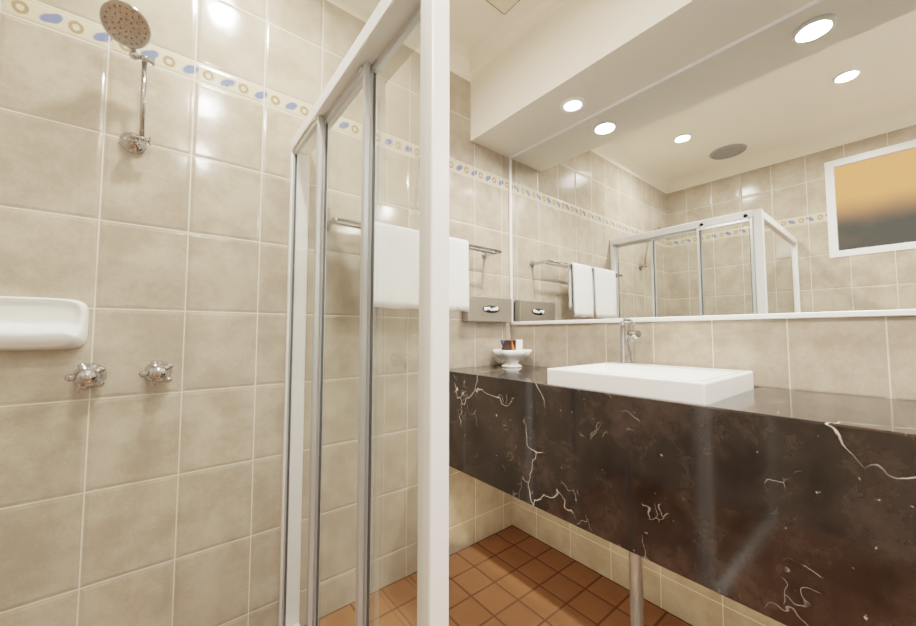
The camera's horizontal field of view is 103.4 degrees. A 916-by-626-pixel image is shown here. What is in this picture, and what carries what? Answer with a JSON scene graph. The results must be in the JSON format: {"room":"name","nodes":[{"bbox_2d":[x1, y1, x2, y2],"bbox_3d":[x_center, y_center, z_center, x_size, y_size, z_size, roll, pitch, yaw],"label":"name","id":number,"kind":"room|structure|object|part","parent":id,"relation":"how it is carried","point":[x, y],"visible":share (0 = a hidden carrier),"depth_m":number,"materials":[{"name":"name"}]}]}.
{"room":"bathroom","nodes":[
{"label":"bathroom","id":0,"kind":"room"},
{"bbox_2d":[0,0,511,625],"bbox_3d":[-0.592,-0.105,1.401,2.420,2.450,0.120,3,-4,-39],"label":"wall","id":1,"kind":"structure","parent":0,"point":[60,174],"depth_m":1.13,"materials":[{"name":"tile"}]},
{"bbox_2d":[0,296,88,350],"bbox_3d":[-1.070,0.026,0.892,0.217,0.136,0.063,3,-4,-39],"label":"soap dish","id":2,"kind":"object","parent":1,"relation":"attached to","point":[52,330],"depth_m":0.91,"materials":[{"name":"white ceramic"}]},
{"bbox_2d":[64,362,107,392],"bbox_3d":[-0.975,0.167,0.950,0.075,0.078,0.080,3,-4,-39],"label":"tap","id":3,"kind":"object","parent":1,"relation":"attached to","point":[84,372],"depth_m":0.93,"materials":[{"name":"silver metal"}]},
{"bbox_2d":[99,0,154,153],"bbox_3d":[-0.910,-0.639,0.996,0.111,0.339,0.157,3,-4,-39],"label":"shower head","id":4,"kind":"object","parent":1,"relation":"attached to","point":[130,22],"depth_m":0.98},
{"bbox_2d":[139,360,173,387],"bbox_3d":[-0.865,0.172,1.038,0.075,0.078,0.080,3,-4,-39],"label":"tap","id":5,"kind":"object","parent":1,"relation":"attached to","point":[157,372],"depth_m":1.02,"materials":[{"name":"silver metal"}]},
{"bbox_2d":[327,0,469,81],"bbox_3d":[-0.643,-1.296,1.294,1.885,0.085,0.085,3,-4,-39],"label":"crown molding","id":6,"kind":"structure","parent":1,"relation":"attached to","point":[459,62],"depth_m":1.69,"materials":[{"name":"white paint"}]},
{"bbox_2d":[320,217,501,311],"bbox_3d":[-0.143,-0.177,1.596,0.884,0.340,0.142,3,-4,-39],"label":"towel rail","id":7,"kind":"object","parent":1,"relation":"attached to","point":[459,249],"visible":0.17,"depth_m":1.48,"materials":[{"name":"white fabric"}]},
{"bbox_2d":[374,222,418,308],"bbox_3d":[-0.252,-0.184,1.453,0.263,0.338,0.055,3,-4,-39],"label":"towel","id":8,"kind":"object","parent":7,"relation":"hanging from","point":[380,243],"depth_m":1.43,"materials":[{"name":"white fabric"}]},
{"bbox_2d":[449,237,468,311],"bbox_3d":[-0.041,-0.174,1.621,0.204,0.338,0.055,3,-4,-39],"label":"towel","id":9,"kind":"object","parent":7,"relation":"hanging from","point":[458,248],"depth_m":1.64,"materials":[{"name":"white fabric"}]},
{"bbox_2d":[462,295,511,321],"bbox_3d":[0.159,-0.018,1.887,0.315,0.128,0.051,3,-4,-39],"label":"tissue box","id":10,"kind":"object","parent":1,"relation":"attached to","point":[486,309],"visible":0.98,"depth_m":1.86,"materials":[{"name":"silver metal"}]},
{"bbox_2d":[469,0,568,81],"bbox_3d":[0.892,-1.322,0.817,0.085,0.085,2.750,3,-4,-39],"label":"crown molding","id":11,"kind":"structure","parent":1,"relation":"attached to","point":[519,21],"depth_m":1.65,"materials":[{"name":"white paint"}]},
{"bbox_2d":[449,0,513,48],"bbox_3d":[0.305,-1.440,0.352,2.420,0.100,2.990,3,-4,-39],"label":"ceiling","id":12,"kind":"structure","parent":0,"point":[472,23],"depth_m":1.63,"materials":[{"name":"white paint"}]},
{"bbox_2d":[486,0,519,14],"bbox_3d":[0.180,-1.335,1.276,0.445,0.008,0.475,3,-4,-39],"label":"ceiling hatch","id":13,"kind":"object","parent":12,"relation":"attached to","point":[504,7],"visible":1,"depth_m":1.54,"materials":[{"name":"beige paint"}]},
{"bbox_2d":[470,0,813,157],"bbox_3d":[1.041,-1.156,0.927,0.295,0.404,2.750,3,-4,-39],"label":"bulkhead","id":14,"kind":"object","parent":12,"relation":"attached to","point":[597,55],"depth_m":1.42,"materials":[{"name":"white paint"}]},
{"bbox_2d":[560,97,585,112],"bbox_3d":[0.506,-0.913,1.594,0.112,0.007,0.112,3,-4,-39],"label":"recessed light","id":15,"kind":"object","parent":14,"relation":"in","point":[573,104],"visible":1,"depth_m":1.59,"materials":[{"name":"white"}]},
{"bbox_2d":[312,525,692,625],"bbox_3d":[0.305,1.106,0.213,2.420,0.100,2.990,3,-4,-39],"label":"floor","id":16,"kind":"structure","parent":0,"point":[511,575],"depth_m":1.45,"materials":[{"name":"tile"}]},
{"bbox_2d":[449,315,915,625],"bbox_3d":[0.741,0.543,1.041,0.499,1.115,2.048,3,-4,-39],"label":"bathroom vanity","id":17,"kind":"object","parent":16,"relation":"on","point":[788,507],"visible":0.92,"depth_m":0.86,"materials":[{"name":"stone"}]},
{"bbox_2d":[492,340,531,367],"bbox_3d":[0.277,0.205,1.850,0.201,0.138,0.204,3,-4,-39],"label":"dish","id":18,"kind":"object","parent":17,"relation":"on","point":[511,353],"visible":1,"depth_m":1.80,"materials":[{"name":"white ceramic"}]},
{"bbox_2d":[547,362,753,404],"bbox_3d":[0.622,0.251,1.194,0.438,0.128,0.470,3,-4,-39],"label":"basin","id":19,"kind":"object","parent":17,"relation":"in","point":[689,385],"depth_m":1.07,"materials":[{"name":"white ceramic"}]},
{"bbox_2d":[511,316,915,625],"bbox_3d":[1.240,-0.130,0.954,0.120,2.450,2.870,3,-4,-39],"label":"wall","id":20,"kind":"structure","parent":0,"point":[868,356],"depth_m":1.25,"materials":[{"name":"tile"}]},
{"bbox_2d":[509,0,915,324],"bbox_3d":[1.010,-0.460,1.151,0.013,0.957,2.296,3,-4,-39],"label":"mirror","id":21,"kind":"object","parent":20,"relation":"attached to","point":[771,170],"depth_m":1.21,"materials":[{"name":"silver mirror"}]},
{"bbox_3d":[1.010,-0.460,1.151,0.013,0.957,2.296,3,-4,-39],"label":"mirror frame","id":22,"kind":"part","parent":21,"relation":"part of","materials":[{"name":"silver metal"}]}
]}

